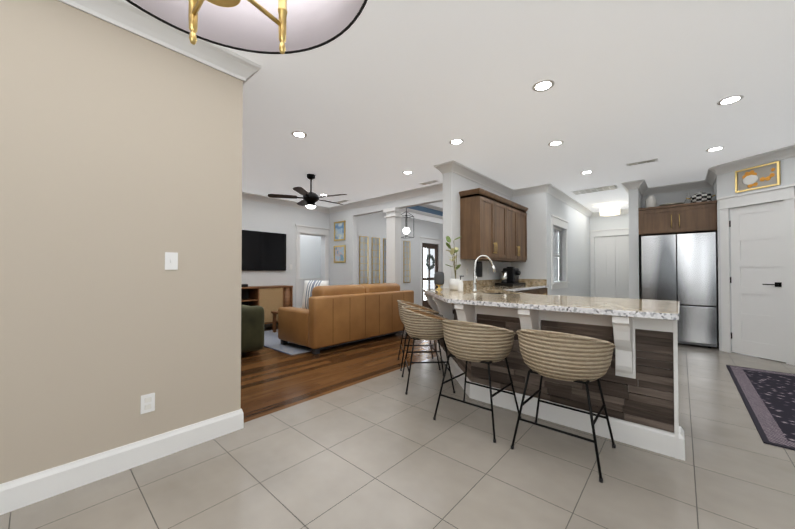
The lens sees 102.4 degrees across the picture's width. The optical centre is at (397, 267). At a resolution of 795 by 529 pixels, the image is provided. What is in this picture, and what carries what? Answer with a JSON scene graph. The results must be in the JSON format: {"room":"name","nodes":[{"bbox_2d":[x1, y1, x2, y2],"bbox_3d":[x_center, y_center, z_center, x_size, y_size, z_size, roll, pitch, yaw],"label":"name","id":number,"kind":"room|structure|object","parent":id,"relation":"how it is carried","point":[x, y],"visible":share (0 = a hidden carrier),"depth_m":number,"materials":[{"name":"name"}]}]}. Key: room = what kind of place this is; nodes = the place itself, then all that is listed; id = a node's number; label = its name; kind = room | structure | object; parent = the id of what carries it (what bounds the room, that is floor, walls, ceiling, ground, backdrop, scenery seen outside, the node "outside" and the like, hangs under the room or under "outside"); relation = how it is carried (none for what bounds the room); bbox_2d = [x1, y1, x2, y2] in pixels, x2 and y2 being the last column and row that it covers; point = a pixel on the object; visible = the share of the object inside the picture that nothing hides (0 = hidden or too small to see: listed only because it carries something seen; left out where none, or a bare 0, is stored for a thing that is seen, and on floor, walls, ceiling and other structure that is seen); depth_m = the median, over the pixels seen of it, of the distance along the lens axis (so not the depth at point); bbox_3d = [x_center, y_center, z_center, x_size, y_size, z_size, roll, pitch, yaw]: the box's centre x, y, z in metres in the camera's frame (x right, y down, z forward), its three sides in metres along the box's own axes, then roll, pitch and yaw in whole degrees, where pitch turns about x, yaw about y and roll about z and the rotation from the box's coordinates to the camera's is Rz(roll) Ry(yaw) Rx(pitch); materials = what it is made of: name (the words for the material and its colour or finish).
{"room":"living room and kitchen","nodes":[
{"label":"living room and kitchen","id":0,"kind":"room"},
{"bbox_2d":[0,0,242,483],"bbox_3d":[-2.412,-0.186,1.192,0.150,2.790,3.500,-1,-1,42],"label":"wall","id":1,"kind":"structure","parent":0,"point":[120,162],"depth_m":1.88,"materials":[{"name":"beige paint"}]},
{"bbox_2d":[0,409,243,514],"bbox_3d":[-2.407,1.136,1.180,0.182,0.145,3.516,-1,-1,42],"label":"baseboard","id":2,"kind":"structure","parent":1,"relation":"attached to","point":[18,493],"depth_m":1.86,"materials":[{"name":"white"}]},
{"bbox_2d":[140,393,154,413],"bbox_3d":[-1.569,0.856,2.009,0.008,0.115,0.072,-1,-1,42],"label":"electrical outlet plate","id":3,"kind":"object","parent":1,"relation":"attached to","point":[147,403],"visible":1,"depth_m":2.01,"materials":[{"name":"white plastic"}]},
{"bbox_2d":[58,0,261,83],"bbox_3d":[-2.379,-1.518,1.248,0.350,0.125,3.600,-1,-1,42],"label":"crown molding","id":4,"kind":"structure","parent":1,"relation":"attached to","point":[126,15],"depth_m":2.06,"materials":[{"name":"white wood"}]},
{"bbox_2d":[165,252,177,269],"bbox_3d":[-1.490,-0.041,2.107,0.014,0.115,0.072,-1,-1,42],"label":"switch plate","id":5,"kind":"object","parent":1,"relation":"attached to","point":[171,260],"visible":1,"depth_m":2.11,"materials":[{"name":"white plastic"}]},
{"bbox_2d":[241,199,299,306],"bbox_3d":[-4.502,-0.133,5.061,0.150,2.790,6.520,-1,-1,42],"label":"wall","id":6,"kind":"structure","parent":0,"point":[264,217],"depth_m":6.98,"materials":[{"name":"white paint"}]},
{"bbox_2d":[242,230,285,270],"bbox_3d":[-2.987,-0.341,6.627,0.044,0.820,1.450,-1,-1,42],"label":"screen","id":7,"kind":"object","parent":6,"relation":"attached to","point":[263,251],"visible":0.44,"depth_m":6.76,"materials":[{"name":"black"}]},
{"bbox_2d":[300,235,320,277],"bbox_3d":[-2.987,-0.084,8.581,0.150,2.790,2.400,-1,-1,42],"label":"window","id":8,"kind":"structure","parent":0,"point":[310,256],"depth_m":9.06,"materials":[{"name":"white glass"}]},
{"bbox_2d":[300,279,320,307],"bbox_3d":[-2.920,0.820,8.509,0.030,0.980,2.100,-1,-1,42],"label":"trim","id":9,"kind":"structure","parent":8,"relation":"attached to","point":[301,287],"depth_m":8.80,"materials":[{"name":"white"}]},
{"bbox_2d":[300,209,324,227],"bbox_3d":[-2.105,-1.145,7.781,0.150,0.690,0.710,-1,-1,42],"label":"wall","id":10,"kind":"structure","parent":0,"point":[312,218],"depth_m":7.72,"materials":[{"name":"white paint"}]},
{"bbox_2d":[242,192,329,213],"bbox_3d":[-4.127,-1.462,5.314,0.100,0.125,7.370,-1,-1,42],"label":"crown molding","id":11,"kind":"structure","parent":10,"relation":"attached to","point":[247,196],"depth_m":7.02,"materials":[{"name":"white"}]},
{"bbox_2d":[295,224,329,307],"bbox_3d":[-2.090,0.160,7.749,0.192,2.280,0.950,-1,-1,42],"label":"door frame","id":12,"kind":"structure","parent":10,"relation":"attached to","point":[311,230],"depth_m":7.55,"materials":[{"name":"white wood"}]},
{"bbox_2d":[321,213,329,284],"bbox_3d":[-1.780,-0.090,8.133,0.150,2.790,0.270,-1,-1,42],"label":"wall","id":13,"kind":"structure","parent":0,"point":[327,220],"depth_m":8.05,"materials":[{"name":"white paint"}]},
{"bbox_2d":[241,326,437,422],"bbox_3d":[-1.489,1.331,6.399,5.560,0.100,12.850,-1,-1,42],"label":"floor","id":14,"kind":"structure","parent":0,"point":[272,380],"depth_m":3.89,"materials":[{"name":"brown wood"}]},
{"bbox_2d":[241,304,263,355],"bbox_3d":[-2.479,0.815,4.571,0.830,0.856,0.838,-1,-1,42],"label":"armchair","id":15,"kind":"object","parent":14,"relation":"on","point":[252,328],"visible":0.21,"depth_m":4.46,"materials":[{"name":"fabric"}]},
{"bbox_2d":[241,285,292,323],"bbox_3d":[-3.058,0.834,6.239,0.428,0.890,2.000,-1,-1,42],"label":"media console","id":16,"kind":"object","parent":14,"relation":"on","point":[268,299],"visible":0.27,"depth_m":6.50,"materials":[{"name":"brown wood"}]},
{"bbox_2d":[264,329,402,354],"bbox_3d":[-1.466,1.271,6.132,2.050,0.012,2.420,-1,-1,42],"label":"living room rug","id":17,"kind":"object","parent":14,"relation":"on","point":[272,340],"visible":0.36,"depth_m":5.11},
{"bbox_2d":[271,311,277,331],"bbox_3d":[-1.781,1.051,6.495,0.700,0.438,1.300,-1,-1,42],"label":"side table","id":18,"kind":"object","parent":17,"relation":"on","point":[274,319],"visible":0.19,"depth_m":6.22,"materials":[{"name":"brown wood"}]},
{"bbox_2d":[278,280,413,353],"bbox_3d":[-0.811,0.740,5.700,1.052,1.037,2.270,-1,-1,42],"label":"leather sofa","id":19,"kind":"object","parent":17,"relation":"on","point":[325,315],"visible":0.96,"depth_m":5.04,"materials":[{"name":"brown leather"}]},
{"bbox_2d":[386,211,400,290],"bbox_3d":[-0.080,0.030,6.718,0.250,2.510,0.190,-1,-1,42],"label":"column","id":20,"kind":"structure","parent":14,"relation":"on","point":[393,249],"depth_m":6.65,"materials":[{"name":"white"}]},
{"bbox_2d":[383,207,403,212],"bbox_3d":[-0.080,-1.190,6.735,0.340,0.070,0.280,-1,-1,42],"label":"column capital","id":21,"kind":"object","parent":20,"relation":"attached to","point":[401,210],"visible":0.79,"depth_m":6.63,"materials":[{"name":"white paint"}]},
{"bbox_2d":[329,209,356,284],"bbox_3d":[-1.341,-0.094,7.838,0.900,2.790,0.130,-1,-1,42],"label":"wall","id":22,"kind":"structure","parent":0,"point":[343,273],"depth_m":7.66,"materials":[{"name":"white paint"}]},
{"bbox_2d":[334,220,345,240],"bbox_3d":[-1.415,-0.885,7.810,0.420,0.470,0.024,-1,-1,42],"label":"framed art","id":23,"kind":"object","parent":22,"relation":"attached to","point":[339,230],"visible":0.96,"depth_m":7.81,"materials":[{"name":"gold metal"}]},
{"bbox_2d":[334,245,345,262],"bbox_3d":[-1.415,-0.320,7.802,0.440,0.420,0.024,-1,-1,42],"label":"framed art","id":24,"kind":"object","parent":22,"relation":"attached to","point":[339,253],"visible":0.96,"depth_m":7.78,"materials":[{"name":"gold metal"}]},
{"bbox_2d":[329,183,442,212],"bbox_3d":[-0.220,-1.442,6.709,3.860,0.125,0.100,-1,-1,42],"label":"crown molding","id":25,"kind":"structure","parent":22,"relation":"attached to","point":[429,189],"depth_m":6.63,"materials":[{"name":"white"}]},
{"bbox_2d":[0,343,794,528],"bbox_3d":[2.235,1.285,3.100,4.390,0.100,12.850,-1,-1,42],"label":"floor","id":26,"kind":"structure","parent":0,"point":[384,451],"depth_m":1.88,"materials":[{"name":"grey tile"}]},
{"bbox_2d":[397,300,440,370],"bbox_3d":[0.263,0.838,4.119,0.715,0.822,0.715,-1,-1,42],"label":"stool","id":27,"kind":"object","parent":26,"relation":"on","point":[401,303],"visible":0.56,"depth_m":4.01,"materials":[{"name":"wicker"}]},
{"bbox_2d":[401,306,454,394],"bbox_3d":[0.307,0.828,3.385,0.715,0.822,0.715,-1,-1,42],"label":"stool","id":28,"kind":"object","parent":26,"relation":"on","point":[419,324],"visible":0.92,"depth_m":3.17,"materials":[{"name":"wicker"}]},
{"bbox_2d":[424,293,463,389],"bbox_3d":[0.652,0.795,3.927,1.153,0.904,1.324,-1,-1,42],"label":"base cabinet","id":29,"kind":"object","parent":26,"relation":"on","point":[451,311],"depth_m":3.73,"materials":[{"name":"white"}]},
{"bbox_2d":[423,285,679,319],"bbox_3d":[1.881,0.325,4.161,2.690,0.040,3.748,-1,-1,42],"label":"countertop","id":30,"kind":"structure","parent":29,"relation":"on","point":[509,297],"depth_m":2.65,"materials":[{"name":"stone"}]},
{"bbox_2d":[434,272,443,289],"bbox_3d":[0.572,0.185,4.382,0.136,0.244,0.136,-1,-1,42],"label":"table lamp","id":31,"kind":"object","parent":30,"relation":"on","point":[438,279],"visible":1,"depth_m":4.33,"materials":[{"name":"grey fabric"}]},
{"bbox_2d":[445,236,461,289],"bbox_3d":[0.778,-0.063,4.345,0.238,0.739,0.286,-1,-1,42],"label":"potted plant","id":32,"kind":"object","parent":30,"relation":"on","point":[453,284],"visible":1,"depth_m":4.30,"materials":[{"name":"green plant"}]},
{"bbox_2d":[458,276,463,291],"bbox_3d":[0.780,0.202,3.930,0.079,0.197,0.067,-1,-1,42],"label":"soap dispenser","id":33,"kind":"object","parent":30,"relation":"on","point":[460,285],"visible":1,"depth_m":3.90,"materials":[{"name":"white"}]},
{"bbox_2d":[472,255,495,291],"bbox_3d":[1.048,0.075,3.892,0.226,0.450,0.257,-1,-1,42],"label":"gooseneck faucet","id":34,"kind":"object","parent":30,"relation":"on","point":[475,279],"visible":1,"depth_m":3.89,"materials":[{"name":"silver metal"}]},
{"bbox_2d":[495,267,525,285],"bbox_3d":[2.024,0.158,5.728,0.330,0.335,0.580,-1,-1,42],"label":"coffee machine","id":35,"kind":"object","parent":30,"relation":"on","point":[513,274],"visible":0.88,"depth_m":5.71,"materials":[{"name":"black plastic"}]},
{"bbox_2d":[501,271,506,282],"bbox_3d":[1.877,0.174,5.630,0.104,0.209,0.104,-1,-1,42],"label":"coffee canister","id":36,"kind":"object","parent":35,"relation":"on","point":[503,276],"visible":0.94,"depth_m":5.59,"materials":[{"name":"silver metal"}]},
{"bbox_2d":[433,320,520,442],"bbox_3d":[0.644,0.817,2.586,0.596,0.822,0.535,-1,-1,42],"label":"stool","id":37,"kind":"object","parent":26,"relation":"on","point":[476,342],"visible":1,"depth_m":2.38,"materials":[{"name":"wicker"}]},
{"bbox_2d":[464,304,507,408],"bbox_3d":[1.236,0.788,3.409,0.407,0.904,1.324,-1,-1,42],"label":"base cabinet","id":38,"kind":"object","parent":26,"relation":"on","point":[477,372],"depth_m":2.90,"materials":[{"name":"white"}]},
{"bbox_2d":[515,288,547,294],"bbox_3d":[1.891,0.815,5.382,0.715,0.904,1.899,-1,-1,42],"label":"base cabinet","id":39,"kind":"object","parent":26,"relation":"on","point":[542,291],"visible":0.17,"depth_m":5.47,"materials":[{"name":"brown wood"}]},
{"bbox_2d":[508,308,563,424],"bbox_3d":[1.569,0.783,3.115,0.482,0.904,1.324,-1,-1,42],"label":"base cabinet","id":40,"kind":"object","parent":26,"relation":"on","point":[552,390],"depth_m":2.60,"materials":[{"name":"white"}]},
{"bbox_2d":[511,329,615,482],"bbox_3d":[1.120,0.811,2.165,0.596,0.822,0.535,-1,-1,42],"label":"stool","id":41,"kind":"object","parent":26,"relation":"on","point":[585,360],"visible":1,"depth_m":1.97,"materials":[{"name":"wicker"}]},
{"bbox_2d":[564,312,684,460],"bbox_3d":[1.998,0.778,2.733,0.668,0.904,1.326,-1,-1,42],"label":"base cabinet","id":42,"kind":"object","parent":26,"relation":"on","point":[639,382],"depth_m":2.17,"materials":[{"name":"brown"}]},
{"bbox_2d":[641,232,717,347],"bbox_3d":[4.760,0.368,5.439,0.915,1.800,0.720,-1,-1,42],"label":"fridge","id":43,"kind":"object","parent":26,"relation":"on","point":[681,269],"visible":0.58,"depth_m":5.09,"materials":[{"name":"grey metal"}]},
{"bbox_2d":[726,365,794,450],"bbox_3d":[3.674,1.227,2.855,0.850,0.010,2.450,-1,-1,42],"label":"runner rug","id":44,"kind":"object","parent":26,"relation":"on","point":[768,397],"visible":1,"depth_m":2.91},
{"bbox_2d":[353,191,442,215],"bbox_3d":[0.149,-1.367,6.536,3.080,0.280,0.130,-1,-1,42],"label":"header beam","id":45,"kind":"structure","parent":0,"point":[436,197],"depth_m":6.49,"materials":[{"name":"white paint"}]},
{"bbox_2d":[357,212,442,304],"bbox_3d":[0.408,-0.235,9.550,0.150,3.120,4.750,-1,-1,42],"label":"wall","id":46,"kind":"structure","parent":0,"point":[370,226],"depth_m":9.33,"materials":[{"name":"white paint"}]},
{"bbox_2d":[359,236,368,283],"bbox_3d":[-0.840,-0.177,8.010,0.021,1.200,0.290,-1,-1,42],"label":"mirror panel","id":47,"kind":"object","parent":46,"relation":"attached to","point":[363,256],"visible":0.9,"depth_m":8.00,"materials":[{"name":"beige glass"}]},
{"bbox_2d":[372,237,379,283],"bbox_3d":[-0.562,-0.172,8.324,0.021,1.200,0.290,-1,-1,42],"label":"mirror panel","id":48,"kind":"object","parent":46,"relation":"attached to","point":[375,260],"visible":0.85,"depth_m":8.32,"materials":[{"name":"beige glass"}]},
{"bbox_2d":[383,238,385,282],"bbox_3d":[-0.283,-0.168,8.638,0.021,1.200,0.290,-1,-1,42],"label":"mirror panel","id":49,"kind":"object","parent":46,"relation":"attached to","point":[384,260],"visible":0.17,"depth_m":8.56,"materials":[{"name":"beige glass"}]},
{"bbox_2d":[403,241,409,282],"bbox_3d":[0.274,-0.159,9.267,0.021,1.200,0.290,-1,-1,42],"label":"mirror panel","id":50,"kind":"object","parent":46,"relation":"attached to","point":[406,261],"visible":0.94,"depth_m":9.25,"materials":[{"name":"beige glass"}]},
{"bbox_2d":[422,243,437,308],"bbox_3d":[1.012,0.292,10.190,0.045,2.068,0.912,-1,-1,42],"label":"front door","id":51,"kind":"structure","parent":46,"relation":"in","point":[428,274],"depth_m":10.15,"materials":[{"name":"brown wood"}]},
{"bbox_2d":[426,254,434,269],"bbox_3d":[1.051,-0.162,10.180,0.017,0.534,0.512,-1,-1,42],"label":"wreath","id":52,"kind":"object","parent":51,"relation":"hanging from","point":[433,262],"visible":0.98,"depth_m":10.17,"materials":[{"name":"grey plant"}]},
{"bbox_2d":[419,236,441,305],"bbox_3d":[1.067,0.203,10.143,0.042,2.260,1.160,-1,-1,42],"label":"door frame","id":53,"kind":"structure","parent":46,"relation":"attached to","point":[430,240],"depth_m":9.89,"materials":[{"name":"white"}]},
{"bbox_2d":[408,206,442,215],"bbox_3d":[0.619,-1.688,9.016,0.100,0.230,3.200,-1,-1,42],"label":"ceiling","id":54,"kind":"structure","parent":0,"point":[428,210],"depth_m":9.22,"materials":[{"name":"blue paint"}]},
{"bbox_2d":[430,201,442,207],"bbox_3d":[1.479,-1.863,8.256,2.400,0.100,3.200,-1,-1,42],"label":"ceiling","id":55,"kind":"structure","parent":0,"point":[438,204],"depth_m":9.18,"materials":[{"name":"white paint"}]},
{"bbox_2d":[401,208,413,237],"bbox_3d":[0.210,-1.260,7.569,0.260,1.125,0.262,-1,-1,42],"label":"pendant lantern","id":56,"kind":"object","parent":55,"relation":"hanging from","point":[406,229],"visible":0.9,"depth_m":7.53,"materials":[{"name":"white glass"}]},
{"bbox_2d":[419,204,442,211],"bbox_3d":[0.682,-1.759,8.961,0.070,0.090,3.000,-1,-1,42],"label":"crown molding","id":57,"kind":"structure","parent":55,"relation":"attached to","point":[433,207],"depth_m":9.27,"materials":[{"name":"white"}]},
{"bbox_2d":[443,172,510,287],"bbox_3d":[1.517,-0.125,5.627,0.150,2.790,2.350,-1,-1,42],"label":"wall","id":58,"kind":"structure","parent":0,"point":[454,184],"depth_m":4.81,"materials":[{"name":"white paint"}]},
{"bbox_2d":[476,261,481,276],"bbox_3d":[1.353,0.036,5.315,0.014,0.260,0.230,-1,-1,42],"label":"tablet","id":59,"kind":"object","parent":58,"relation":"attached to","point":[478,269],"visible":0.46,"depth_m":5.32,"materials":[{"name":"black plastic"}]},
{"bbox_2d":[446,160,513,197],"bbox_3d":[1.524,-1.460,5.472,0.110,0.125,2.300,-1,-1,42],"label":"crown molding","id":60,"kind":"structure","parent":58,"relation":"attached to","point":[464,171],"depth_m":5.21,"materials":[{"name":"white"}]},
{"bbox_2d":[459,188,510,259],"bbox_3d":[1.420,-0.646,5.164,0.327,1.000,1.017,-1,-1,42],"label":"upper cabinet","id":61,"kind":"object","parent":58,"relation":"attached to","point":[493,227],"depth_m":4.87,"materials":[{"name":"brown wood"}]},
{"bbox_2d":[222,0,794,223],"bbox_3d":[0.154,-1.579,4.984,9.950,0.100,12.850,-1,-1,42],"label":"ceiling","id":62,"kind":"structure","parent":0,"point":[377,98],"depth_m":2.93,"materials":[{"name":"white paint"}]},
{"bbox_2d":[126,0,367,53],"bbox_3d":[-0.420,-1.101,0.747,0.739,0.972,0.739,-1,-1,42],"label":"pendant chandelier","id":63,"kind":"object","parent":62,"relation":"hanging from","point":[275,26],"visible":1,"depth_m":1.06,"materials":[{"name":"white fabric"}]},
{"bbox_2d":[291,131,306,137],"bbox_3d":[-1.144,-1.544,3.721,0.176,0.004,0.176,-1,-1,42],"label":"recessed light","id":64,"kind":"object","parent":62,"relation":"in","point":[299,134],"visible":1,"depth_m":3.72,"materials":[{"name":"white plastic"}]},
{"bbox_2d":[268,174,346,208],"bbox_3d":[-1.401,-1.244,5.321,1.277,0.560,1.241,-1,-1,42],"label":"ceiling fan","id":65,"kind":"object","parent":62,"relation":"hanging from","point":[310,199],"visible":1,"depth_m":5.20,"materials":[{"name":"black metal"}]},
{"bbox_2d":[402,208,442,219],"bbox_3d":[0.667,-1.524,8.971,0.030,0.100,3.000,-1,-1,42],"label":"trim","id":66,"kind":"structure","parent":62,"relation":"attached to","point":[423,213],"depth_m":9.01,"materials":[{"name":"white"}]},
{"bbox_2d":[419,180,439,184],"bbox_3d":[0.570,-1.512,5.716,0.360,0.012,0.120,-1,-1,42],"label":"ceiling vent","id":67,"kind":"object","parent":62,"relation":"in","point":[430,182],"visible":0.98,"depth_m":5.69,"materials":[{"name":"white metal"}]},
{"bbox_2d":[433,163,447,173],"bbox_3d":[0.907,-1.464,5.130,0.120,0.125,0.970,-1,-1,42],"label":"crown molding","id":68,"kind":"structure","parent":62,"relation":"attached to","point":[441,167],"depth_m":4.76,"materials":[{"name":"white wood"}]},
{"bbox_2d":[449,139,463,144],"bbox_3d":[0.728,-1.541,3.934,0.176,0.004,0.176,-1,-1,42],"label":"recessed light","id":69,"kind":"object","parent":62,"relation":"in","point":[456,141],"visible":1,"depth_m":3.92,"materials":[{"name":"white plastic"}]},
{"bbox_2d":[532,80,554,91],"bbox_3d":[1.253,-1.558,2.747,0.176,0.004,0.176,-1,-1,42],"label":"recessed light","id":70,"kind":"object","parent":62,"relation":"in","point":[542,85],"visible":1,"depth_m":2.74,"materials":[{"name":"white plastic"}]},
{"bbox_2d":[548,140,563,145],"bbox_3d":[1.972,-1.541,3.981,0.176,0.004,0.176,-1,-1,42],"label":"recessed light","id":71,"kind":"object","parent":62,"relation":"in","point":[556,143],"visible":1,"depth_m":3.98,"materials":[{"name":"white plastic"}]},
{"bbox_2d":[571,185,618,194],"bbox_3d":[3.853,-1.505,6.255,0.750,0.012,0.360,-1,-1,42],"label":"ceiling vent","id":72,"kind":"object","parent":62,"relation":"in","point":[598,189],"visible":1,"depth_m":6.23,"materials":[{"name":"white metal"}]},
{"bbox_2d":[600,204,619,215],"bbox_3d":[5.060,-1.372,7.616,0.400,0.240,0.400,-1,-1,42],"label":"flush ceiling light","id":73,"kind":"object","parent":62,"relation":"attached to","point":[609,210],"visible":1,"depth_m":7.48,"materials":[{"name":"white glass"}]},
{"bbox_2d":[626,158,657,165],"bbox_3d":[3.567,-1.527,4.665,0.360,0.012,0.120,-1,-1,42],"label":"ceiling vent","id":74,"kind":"object","parent":62,"relation":"in","point":[643,162],"visible":0.98,"depth_m":4.64,"materials":[{"name":"white metal"}]},
{"bbox_2d":[706,147,724,151],"bbox_3d":[4.142,-1.538,4.169,0.176,0.004,0.176,-1,-1,42],"label":"recessed light","id":75,"kind":"object","parent":62,"relation":"in","point":[714,149],"visible":1,"depth_m":4.17,"materials":[{"name":"white"}]},
{"bbox_2d":[717,95,743,104],"bbox_3d":[3.102,-1.555,2.980,0.176,0.004,0.176,-1,-1,42],"label":"recessed light","id":76,"kind":"object","parent":62,"relation":"in","point":[730,100],"visible":1,"depth_m":2.98,"materials":[{"name":"white plastic"}]},
{"bbox_2d":[511,193,537,284],"bbox_3d":[2.497,-0.117,6.228,0.520,2.790,0.150,-1,-1,42],"label":"wall","id":77,"kind":"structure","parent":0,"point":[528,268],"depth_m":6.09,"materials":[{"name":"white paint"}]},
{"bbox_2d":[511,201,526,259],"bbox_3d":[2.012,-0.637,5.832,0.327,1.000,1.017,-1,-1,42],"label":"upper cabinet","id":78,"kind":"object","parent":77,"relation":"attached to","point":[518,212],"depth_m":5.79,"materials":[{"name":"brown wood"}]},
{"bbox_2d":[514,184,543,196],"bbox_3d":[2.504,-1.451,6.074,0.540,0.125,0.100,-1,-1,42],"label":"crown molding","id":79,"kind":"structure","parent":77,"relation":"attached to","point":[539,188],"depth_m":6.07,"materials":[{"name":"white wood"}]},
{"bbox_2d":[538,192,589,296],"bbox_3d":[3.998,-0.100,7.417,0.150,2.790,3.920,-1,-1,42],"label":"wall","id":80,"kind":"structure","parent":0,"point":[579,253],"depth_m":7.02,"materials":[{"name":"white paint"}]},
{"bbox_2d":[463,279,546,287],"bbox_3d":[1.774,0.268,5.293,0.669,0.104,2.199,-1,-1,42],"label":"backsplash","id":81,"kind":"structure","parent":80,"relation":"attached to","point":[493,282],"depth_m":5.75,"materials":[{"name":"beige stone"}]},
{"bbox_2d":[553,229,558,281],"bbox_3d":[3.206,-0.256,6.604,0.005,1.120,0.950,-1,-1,42],"label":"window","id":82,"kind":"structure","parent":80,"relation":"in","point":[556,269],"depth_m":6.79,"materials":[{"name":"white"}]},
{"bbox_2d":[553,227,562,280],"bbox_3d":[3.247,-0.266,6.568,0.035,1.098,0.930,-1,-1,42],"label":"window blinds","id":83,"kind":"object","parent":82,"relation":"attached to","point":[556,234],"visible":0.62,"depth_m":6.65,"materials":[{"name":"white plastic"}]},
{"bbox_2d":[550,214,569,289],"bbox_3d":[3.320,-0.283,6.503,0.050,1.430,1.190,-1,-1,42],"label":"window frame","id":84,"kind":"structure","parent":80,"relation":"in","point":[557,221],"depth_m":6.39,"materials":[{"name":"white wood"}]},
{"bbox_2d":[544,183,592,217],"bbox_3d":[4.008,-1.435,7.259,0.100,0.125,3.870,-1,-1,42],"label":"crown molding","id":85,"kind":"structure","parent":80,"relation":"attached to","point":[549,188],"depth_m":6.78,"materials":[{"name":"white paint"}]},
{"bbox_2d":[590,217,594,296],"bbox_3d":[5.345,-0.082,8.742,0.110,2.790,0.150,-1,-1,42],"label":"wall","id":86,"kind":"structure","parent":0,"point":[592,223],"depth_m":8.71,"materials":[{"name":"white paint"}]},
{"bbox_2d":[594,214,628,236],"bbox_3d":[5.734,-1.151,8.412,0.930,0.660,0.150,-1,-1,42],"label":"wall","id":87,"kind":"structure","parent":0,"point":[611,222],"depth_m":8.40,"materials":[{"name":"white paint"}]},
{"bbox_2d":[589,228,628,296],"bbox_3d":[5.670,0.153,8.322,1.170,2.310,0.042,-1,-1,42],"label":"door frame","id":88,"kind":"structure","parent":87,"relation":"attached to","point":[609,232],"depth_m":8.63,"materials":[{"name":"white wood"}]},
{"bbox_2d":[593,208,628,216],"bbox_3d":[5.644,-1.420,8.328,0.930,0.125,0.100,-1,-1,42],"label":"crown molding","id":89,"kind":"structure","parent":87,"relation":"attached to","point":[622,211],"depth_m":8.24,"materials":[{"name":"white"}]},
{"bbox_2d":[595,235,629,298],"bbox_3d":[5.707,0.241,8.362,0.922,2.118,0.040,-1,-1,42],"label":"double closet door","id":90,"kind":"structure","parent":87,"relation":"in","point":[611,266],"depth_m":8.40,"materials":[{"name":"white wood"}]},
{"bbox_2d":[628,188,641,298],"bbox_3d":[5.190,-0.109,6.795,0.140,2.790,2.970,-1,-1,42],"label":"wall","id":91,"kind":"structure","parent":0,"point":[635,204],"depth_m":5.69,"materials":[{"name":"white paint"}]},
{"bbox_2d":[621,181,633,192],"bbox_3d":[5.074,-1.440,6.849,0.120,0.125,3.070,-1,-1,42],"label":"crown molding","id":92,"kind":"structure","parent":91,"relation":"attached to","point":[627,186],"depth_m":5.71,"materials":[{"name":"white wood"}]},
{"bbox_2d":[637,179,648,194],"bbox_3d":[4.474,-1.455,5.824,0.100,0.125,0.740,-1,-1,42],"label":"crown molding","id":93,"kind":"structure","parent":91,"relation":"attached to","point":[642,186],"depth_m":5.79,"materials":[{"name":"white wood"}]},
{"bbox_2d":[642,187,712,207],"bbox_3d":[5.205,-0.121,5.900,1.070,2.790,0.150,-1,-1,42],"label":"wall","id":94,"kind":"structure","parent":0,"point":[672,197],"depth_m":5.90,"materials":[{"name":"white paint"}]},
{"bbox_2d":[642,180,704,195],"bbox_3d":[5.047,-1.454,5.891,0.870,0.125,0.100,-1,-1,42],"label":"crown molding","id":95,"kind":"structure","parent":94,"relation":"attached to","point":[700,184],"depth_m":5.83,"materials":[{"name":"white wood"}]},
{"bbox_2d":[638,200,716,235],"bbox_3d":[4.858,-0.803,5.581,0.981,0.465,0.800,-1,-1,42],"label":"upper cabinet","id":96,"kind":"object","parent":94,"relation":"attached to","point":[695,217],"visible":0.98,"depth_m":5.29,"materials":[{"name":"brown wood"}]},
{"bbox_2d":[645,195,656,207],"bbox_3d":[4.563,-1.159,5.755,0.160,0.250,0.160,-1,-1,42],"label":"decorative jar","id":97,"kind":"object","parent":96,"relation":"on","point":[651,201],"visible":0.81,"depth_m":5.70,"materials":[{"name":"white ceramic"}]},
{"bbox_2d":[684,193,690,203],"bbox_3d":[5.057,-1.162,5.558,0.132,0.250,0.132,-1,-1,42],"label":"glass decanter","id":98,"kind":"object","parent":96,"relation":"on","point":[688,200],"visible":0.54,"depth_m":5.54,"materials":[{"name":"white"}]},
{"bbox_2d":[686,191,714,202],"bbox_3d":[5.006,-1.148,5.282,0.356,0.215,0.270,-1,-1,42],"label":"pot","id":99,"kind":"object","parent":96,"relation":"on","point":[699,197],"visible":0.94,"depth_m":5.19,"materials":[{"name":"multicoloured ceramic"}]},
{"bbox_2d":[713,178,718,346],"bbox_3d":[5.229,-0.131,5.184,0.085,2.790,0.890,-1,-1,42],"label":"wall","id":100,"kind":"structure","parent":0,"point":[715,191],"depth_m":5.09,"materials":[{"name":"white paint"}]},
{"bbox_2d":[705,165,717,187],"bbox_3d":[5.129,-1.463,5.217,0.115,0.125,1.000,-1,-1,42],"label":"crown molding","id":101,"kind":"structure","parent":100,"relation":"attached to","point":[712,172],"depth_m":5.14,"materials":[{"name":"white"}]},
{"bbox_2d":[717,156,794,352],"bbox_3d":[5.122,-0.146,4.130,0.120,2.790,1.550,0,-1,-14],"label":"wall","id":102,"kind":"structure","parent":0,"point":[722,185],"depth_m":4.73,"materials":[{"name":"white paint"}]},
{"bbox_2d":[717,184,794,364],"bbox_3d":[4.963,0.099,4.438,0.042,2.310,0.830,0,-1,-14],"label":"door frame","id":103,"kind":"structure","parent":102,"relation":"attached to","point":[785,194],"depth_m":4.26,"materials":[{"name":"white wood"}]},
{"bbox_2d":[718,144,794,174],"bbox_3d":[4.994,-1.477,4.179,1.080,0.125,0.894,-1,-1,42],"label":"crown molding","id":104,"kind":"structure","parent":102,"relation":"attached to","point":[789,151],"depth_m":4.38,"materials":[{"name":"white wood"}]},
{"bbox_2d":[729,201,785,361],"bbox_3d":[4.988,0.187,4.446,0.092,2.118,0.578,0,-1,-14],"label":"pantry door","id":105,"kind":"structure","parent":102,"relation":"in","point":[757,279],"depth_m":4.43,"materials":[{"name":"white wood"}]},
{"bbox_2d":[735,161,780,192],"bbox_3d":[4.977,-1.240,4.429,0.024,0.317,0.460,0,-1,-14],"label":"framed picture","id":106,"kind":"object","parent":102,"relation":"attached to","point":[760,176],"visible":1,"depth_m":4.41,"materials":[{"name":"gold paint"}]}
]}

